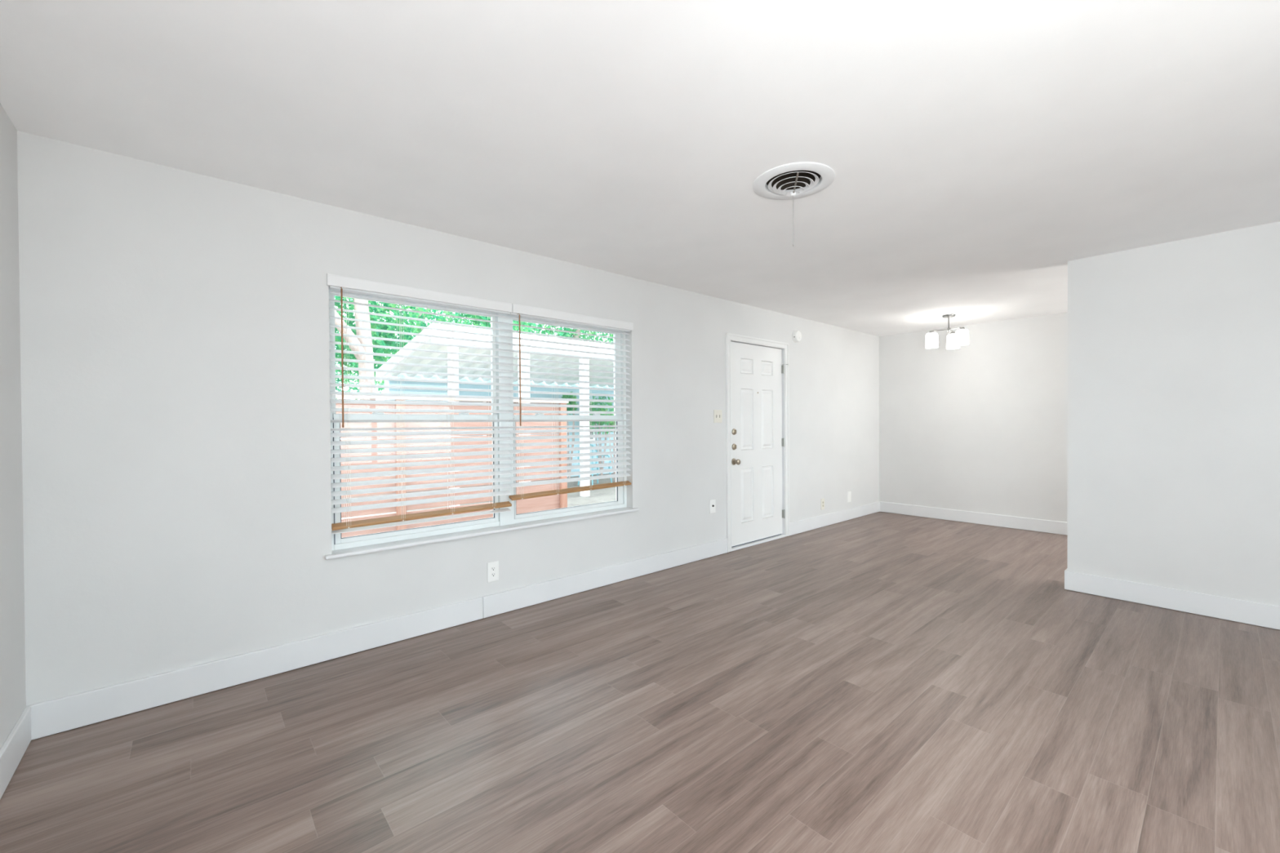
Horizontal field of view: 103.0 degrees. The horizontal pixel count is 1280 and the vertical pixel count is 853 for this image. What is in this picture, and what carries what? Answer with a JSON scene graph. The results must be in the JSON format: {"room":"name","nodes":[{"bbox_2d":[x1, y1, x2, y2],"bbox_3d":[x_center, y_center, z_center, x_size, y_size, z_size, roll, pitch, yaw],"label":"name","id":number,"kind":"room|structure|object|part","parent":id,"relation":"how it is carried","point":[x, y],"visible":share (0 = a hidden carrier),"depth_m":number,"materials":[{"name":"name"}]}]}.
{"room":"empty living room","nodes":[
{"label":"empty living room","id":0,"kind":"room"},
{"bbox_2d":[0,103,26,749],"bbox_3d":[-0.882,-0.090,0.092,0.160,2.720,5.018,-1,1,-41],"label":"wall","id":1,"kind":"structure","parent":0,"point":[12,631],"depth_m":1.91,"materials":[{"name":"paint"}]},
{"bbox_2d":[0,706,31,799],"bbox_3d":[-0.856,1.197,0.215,0.015,0.140,4.843,-1,1,-41],"label":"baseboard","id":2,"kind":"structure","parent":1,"relation":"attached to","point":[17,742],"depth_m":1.86,"materials":[{"name":"paint"}]},
{"bbox_2d":[17,130,879,706],"bbox_3d":[0.379,-0.136,4.628,8.026,2.720,0.160,-1,1,-41],"label":"wall","id":3,"kind":"structure","parent":0,"point":[174,322],"depth_m":2.50,"materials":[{"name":"paint"}]},
{"bbox_2d":[25,537,727,740],"bbox_3d":[-0.809,1.169,3.479,4.378,0.140,0.015,-1,1,-41],"label":"baseboard","id":4,"kind":"structure","parent":3,"relation":"attached to","point":[52,717],"depth_m":2.67,"materials":[{"name":"paint"}]},
{"bbox_2d":[324,289,639,559],"bbox_3d":[-0.899,-0.062,3.483,2.202,1.514,0.195,-1,1,-41],"label":"window","id":5,"kind":"structure","parent":3,"relation":"in","point":[509,521],"depth_m":3.45,"materials":[{"name":"plastic"}]},
{"bbox_3d":[-1.361,-0.402,3.168,0.979,0.726,0.028,-1,1,-41],"label":"sash","id":6,"kind":"part","parent":5,"relation":"part of","materials":[{"name":"plastic"}]},
{"bbox_3d":[-1.337,0.287,3.151,0.971,0.724,0.028,-1,1,-41],"label":"sash","id":7,"kind":"part","parent":5,"relation":"part of","materials":[{"name":"plastic"}]},
{"bbox_2d":[326,273,511,534],"bbox_3d":[-1.278,-0.122,3.095,1.072,1.399,0.093,-1,1,-41],"label":"window blind","id":8,"kind":"object","parent":5,"relation":"attached to","point":[335,282],"visible":0.86,"depth_m":3.04,"materials":[{"name":"white plastic"}]},
{"bbox_3d":[-1.624,-0.093,2.819,0.021,1.303,0.054,-1,1,-41],"label":"ladder cord","id":9,"kind":"part","parent":8,"relation":"part of","materials":[{"name":"white fabric"}]},
{"bbox_3d":[-1.410,-0.098,3.006,0.021,1.300,0.054,-1,1,-41],"label":"ladder cord","id":10,"kind":"part","parent":8,"relation":"part of","materials":[{"name":"white fabric"}]},
{"bbox_3d":[-1.280,0.537,3.118,1.055,0.043,0.050,-1,1,-41],"label":"rail","id":11,"kind":"part","parent":8,"relation":"part of","materials":[{"name":"beige wood"}]},
{"bbox_3d":[-1.191,-0.102,3.197,0.021,1.297,0.054,-1,1,-41],"label":"ladder cord","id":12,"kind":"part","parent":8,"relation":"part of","materials":[{"name":"white fabric"}]},
{"bbox_3d":[-0.983,-0.107,3.379,0.021,1.293,0.054,-1,1,-41],"label":"ladder cord","id":13,"kind":"part","parent":8,"relation":"part of","materials":[{"name":"white fabric"}]},
{"bbox_3d":[-0.895,0.685,3.489,2.202,0.020,0.195,-1,1,-41],"label":"sill","id":14,"kind":"part","parent":5,"relation":"part of","materials":[{"name":"paint"}]},
{"bbox_3d":[-0.540,-0.413,3.885,0.988,0.726,0.028,-1,1,-41],"label":"sash","id":15,"kind":"part","parent":5,"relation":"part of","materials":[{"name":"plastic"}]},
{"bbox_3d":[-0.516,0.276,3.868,0.980,0.724,0.028,-1,1,-41],"label":"sash","id":16,"kind":"part","parent":5,"relation":"part of","materials":[{"name":"plastic"}]},
{"bbox_2d":[507,303,633,500],"bbox_3d":[-0.473,-0.166,3.797,1.060,1.332,0.093,-1,1,-41],"label":"window blind","id":17,"kind":"object","parent":5,"relation":"attached to","point":[521,311],"visible":1,"depth_m":3.75,"materials":[{"name":"white plastic"}]},
{"bbox_3d":[-0.829,-0.129,3.513,0.021,1.253,0.054,-1,1,-41],"label":"ladder cord","id":18,"kind":"part","parent":17,"relation":"part of","materials":[{"name":"white fabric"}]},
{"bbox_3d":[-0.615,-0.134,3.700,0.021,1.248,0.054,-1,1,-41],"label":"ladder cord","id":19,"kind":"part","parent":17,"relation":"part of","materials":[{"name":"white fabric"}]},
{"bbox_3d":[-0.483,0.473,3.814,1.054,0.049,0.050,-1,1,-41],"label":"rail","id":20,"kind":"part","parent":17,"relation":"part of","materials":[{"name":"beige wood"}]},
{"bbox_3d":[-0.394,-0.140,3.893,0.021,1.243,0.054,-1,1,-41],"label":"ladder cord","id":21,"kind":"part","parent":17,"relation":"part of","materials":[{"name":"white fabric"}]},
{"bbox_3d":[-0.145,-0.146,4.110,0.021,1.237,0.054,-1,1,-41],"label":"ladder cord","id":22,"kind":"part","parent":17,"relation":"part of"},
{"bbox_2d":[487,560,498,582],"bbox_3d":[-0.965,0.954,3.347,0.079,0.130,0.008,-1,1,-41],"label":"wall outlet","id":23,"kind":"object","parent":3,"relation":"attached to","point":[493,566],"visible":1,"depth_m":3.34,"materials":[{"name":"white plastic"}]},
{"bbox_2d":[709,499,715,513],"bbox_3d":[0.686,0.750,4.780,0.081,0.126,0.019,-1,1,-41],"label":"plate","id":24,"kind":"object","parent":3,"relation":"attached to","point":[712,502],"visible":1,"depth_m":4.78,"materials":[{"name":"white plastic"}]},
{"bbox_2d":[713,409,721,422],"bbox_3d":[0.742,-0.097,4.827,0.116,0.122,0.017,-1,1,-41],"label":"light switch","id":25,"kind":"object","parent":3,"relation":"attached to","point":[717,413],"visible":1,"depth_m":4.82,"materials":[{"name":"beige plastic"}]},
{"bbox_2d":[725,333,789,552],"bbox_3d":[1.191,0.154,5.305,1.055,2.119,0.210,-1,1,-41],"label":"door","id":26,"kind":"structure","parent":3,"relation":"in","point":[757,400],"depth_m":5.26,"materials":[{"name":"paint"}]},
{"bbox_3d":[0.947,0.347,4.999,0.066,0.066,0.070,-1,1,-41],"label":"knob","id":27,"kind":"part","parent":26,"relation":"part of","materials":[{"name":"silver metal"}]},
{"bbox_2d":[791,330,801,342],"bbox_3d":[1.758,-1.008,5.689,0.132,0.132,0.049,-1,1,-41],"label":"smoke detector","id":28,"kind":"object","parent":3,"relation":"attached to","point":[797,335],"visible":1,"depth_m":5.66,"materials":[{"name":"white plastic"}]},
{"bbox_2d":[821,497,824,510],"bbox_3d":[2.189,0.929,6.100,0.078,0.132,0.008,-1,1,-41],"label":"wall outlet","id":29,"kind":"object","parent":3,"relation":"attached to","point":[822,500],"visible":1,"depth_m":6.09,"materials":[{"name":"beige plastic"}]},
{"bbox_2d":[789,501,879,535],"bbox_3d":[2.491,1.125,6.360,2.271,0.140,0.015,-1,1,-41],"label":"baseboard","id":30,"kind":"structure","parent":3,"relation":"attached to","point":[808,524],"depth_m":6.22,"materials":[{"name":"paint"}]},
{"bbox_2d":[847,491,851,502],"bbox_3d":[2.683,0.901,6.531,0.090,0.134,0.008,-1,1,-41],"label":"blank plate","id":31,"kind":"object","parent":3,"relation":"attached to","point":[849,493],"visible":1,"depth_m":6.53,"materials":[{"name":"white plastic"}]},
{"bbox_2d":[0,0,1279,336],"bbox_3d":[2.022,-1.225,2.729,8.026,0.030,5.178,-1,1,-41],"label":"ceiling","id":32,"kind":"structure","parent":0,"point":[975,150],"depth_m":1.98,"materials":[{"name":"paint"}]},
{"bbox_2d":[752,161,835,246],"bbox_3d":[0.751,-1.142,2.500,0.385,0.516,0.385,-1,1,-41],"label":"ceiling vent","id":33,"kind":"object","parent":32,"relation":"in","point":[794,180],"visible":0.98,"depth_m":2.51,"materials":[{"name":"metal"}]},
{"bbox_3d":[0.752,-1.009,2.501,0.005,0.249,0.005,0,1,-19],"label":"pull chain","id":34,"kind":"part","parent":33,"relation":"part of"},
{"bbox_3d":[0.744,-1.159,2.436,0.008,0.051,0.128,0,0,7],"label":"damper lever","id":35,"kind":"part","parent":33,"relation":"part of","materials":[{"name":"metal"}]},
{"bbox_2d":[925,314,968,349],"bbox_3d":[3.478,-1.066,5.706,0.392,0.355,0.421,-1,1,-41],"label":"ceiling lamp","id":36,"kind":"object","parent":32,"relation":"attached to","point":[961,337],"visible":1,"depth_m":5.67,"materials":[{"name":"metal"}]},
{"bbox_3d":[3.283,-0.970,5.730,0.128,0.165,0.128,-1,1,-41],"label":"lamp shade","id":37,"kind":"part","parent":36,"relation":"part of","materials":[{"name":"white glass"}]},
{"bbox_3d":[3.567,-0.972,5.806,0.128,0.165,0.128,-1,1,-41],"label":"lamp shade","id":38,"kind":"part","parent":36,"relation":"part of","materials":[{"name":"white glass"}]},
{"bbox_3d":[3.491,-0.969,5.522,0.128,0.165,0.128,-1,1,-41],"label":"lamp shade","id":39,"kind":"part","parent":36,"relation":"part of","materials":[{"name":"white glass"}]},
{"bbox_2d":[0,511,1279,852],"bbox_3d":[2.037,1.290,2.750,8.026,0.120,5.178,-1,1,-41],"label":"floor","id":40,"kind":"structure","parent":0,"point":[879,682],"depth_m":2.10,"materials":[{"name":"plastic"}]},
{"bbox_2d":[879,311,1067,522],"bbox_3d":[5.045,-0.169,5.264,0.160,2.720,5.018,-1,1,-41],"label":"wall","id":41,"kind":"structure","parent":0,"point":[980,425],"depth_m":6.19,"materials":[{"name":"paint"}]},
{"bbox_2d":[880,501,1067,535],"bbox_3d":[4.939,1.120,5.272,0.015,0.140,4.843,-1,1,-41],"label":"baseboard","id":42,"kind":"structure","parent":41,"relation":"attached to","point":[1003,521],"depth_m":6.19,"materials":[{"name":"paint"}]},
{"bbox_2d":[1066,221,1279,606],"bbox_3d":[4.028,-0.003,2.894,0.115,2.440,2.463,-1,1,-41],"label":"wall","id":43,"kind":"structure","parent":0,"point":[1174,347],"depth_m":3.35,"materials":[{"name":"paint"}]},
{"bbox_2d":[1064,568,1279,630],"bbox_3d":[4.030,1.145,2.909,0.145,0.140,2.478,-1,1,-41],"label":"baseboard","id":44,"kind":"structure","parent":43,"relation":"attached to","point":[1258,614],"depth_m":3.36,"materials":[{"name":"paint"}]},
{"label":"outside","id":45,"kind":"structure","parent":0,"visible":0},
{"bbox_2d":[341,472,616,519],"bbox_3d":[-0.540,1.360,12.806,44.000,0.100,48.000,-1,1,-41],"label":"ground","id":46,"kind":"structure","parent":45,"point":[605,495],"depth_m":9.73,"materials":[{"name":"white concrete"}]},
{"bbox_2d":[334,296,458,477],"bbox_3d":[-8.195,-3.118,12.548,7.898,8.982,4.516,-1,1,-41],"label":"broadleaf tree","id":47,"kind":"object","parent":46,"relation":"on","point":[351,307],"visible":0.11,"depth_m":13.09,"materials":[{"name":"green plant"}]},
{"bbox_2d":[334,295,544,392],"bbox_3d":[-7.213,-3.171,19.029,8.196,8.942,4.398,-1,1,-41],"label":"broadleaf tree","id":48,"kind":"object","parent":46,"relation":"on","point":[474,322],"visible":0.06,"depth_m":18.68,"materials":[{"name":"green plant"}]},
{"bbox_2d":[335,395,568,537],"bbox_3d":[-3.291,0.547,4.555,6.220,1.698,0.110,-1,1,-41],"label":"fence","id":49,"kind":"object","parent":46,"relation":"on","point":[556,501],"visible":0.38,"depth_m":5.51,"materials":[{"name":"wood"}]},
{"bbox_3d":[-2.465,0.554,5.254,0.090,1.663,0.045,-1,1,-41],"label":"fence post","id":50,"kind":"part","parent":49,"relation":"part of","materials":[{"name":"brown wood"}]},
{"bbox_3d":[-3.296,-0.284,4.548,6.220,0.035,0.110,-1,1,-41],"label":"cap rail","id":51,"kind":"part","parent":49,"relation":"part of","materials":[{"name":"brown wood"}]},
{"bbox_3d":[-0.986,0.534,6.545,0.090,1.663,0.045,-1,1,-41],"label":"fence post","id":52,"kind":"part","parent":49,"relation":"part of","materials":[{"name":"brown wood"}]},
{"bbox_2d":[375,323,613,506],"bbox_3d":[-0.175,-0.165,12.549,10.760,2.950,3.260,-1,1,-41],"label":"patio cover","id":53,"kind":"object","parent":46,"relation":"on","point":[582,483],"visible":0.3,"depth_m":9.70,"materials":[{"name":"metal"}]},
{"bbox_3d":[-2.973,0.039,8.130,0.130,2.650,0.120,-1,1,-41],"label":"patio post","id":54,"kind":"part","parent":53,"relation":"part of","materials":[{"name":"white paint"}]},
{"bbox_3d":[-2.031,0.027,8.952,0.170,2.650,0.120,-1,1,-41],"label":"patio post","id":55,"kind":"part","parent":53,"relation":"part of","materials":[{"name":"white paint"}]},
{"bbox_3d":[-1.067,0.014,9.793,0.150,2.650,0.120,-1,1,-41],"label":"patio post","id":56,"kind":"part","parent":53,"relation":"part of","materials":[{"name":"white paint"}]},
{"bbox_2d":[384,373,615,476],"bbox_3d":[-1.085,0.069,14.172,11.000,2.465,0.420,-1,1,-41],"label":"house","id":57,"kind":"structure","parent":46,"relation":"on","point":[417,376],"depth_m":12.29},
{"bbox_2d":[446,311,613,344],"bbox_3d":[-3.327,-4.801,30.374,16.799,11.968,6.118,-1,1,-41],"label":"broadleaf tree","id":58,"kind":"object","parent":46,"relation":"on","point":[543,331],"visible":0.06,"depth_m":29.35,"materials":[{"name":"green plant"}]},
{"bbox_2d":[561,391,577,478],"bbox_3d":[-1.778,0.215,12.785,0.456,2.212,0.600,0,0,4],"label":"shrub","id":59,"kind":"object","parent":46,"relation":"on","point":[563,396],"visible":0.47,"depth_m":12.70,"materials":[{"name":"green plant"}]},
{"bbox_2d":[577,444,612,485],"bbox_3d":[-1.013,0.858,11.463,0.608,0.938,0.572,-1,1,-41],"label":"garden chair","id":60,"kind":"object","parent":46,"relation":"on","point":[591,463],"visible":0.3,"depth_m":11.50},
{"bbox_3d":[-1.191,0.643,11.665,0.572,0.511,0.032,-1,1,-41],"label":"backrest","id":61,"kind":"part","parent":60,"relation":"part of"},
{"bbox_2d":[589,395,613,475],"bbox_3d":[-0.984,0.228,13.267,0.932,2.168,0.911,-1,1,-41],"label":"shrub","id":62,"kind":"object","parent":46,"relation":"on","point":[593,423],"visible":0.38,"depth_m":13.18,"materials":[{"name":"green plant"}]},
{"bbox_2d":[606,408,616,487],"bbox_3d":[-0.504,0.456,11.223,0.558,1.743,0.546,-1,1,-41],"label":"shrub","id":63,"kind":"object","parent":46,"relation":"on","point":[610,423],"visible":0.15,"depth_m":11.12,"materials":[{"name":"green plant"}]}
]}

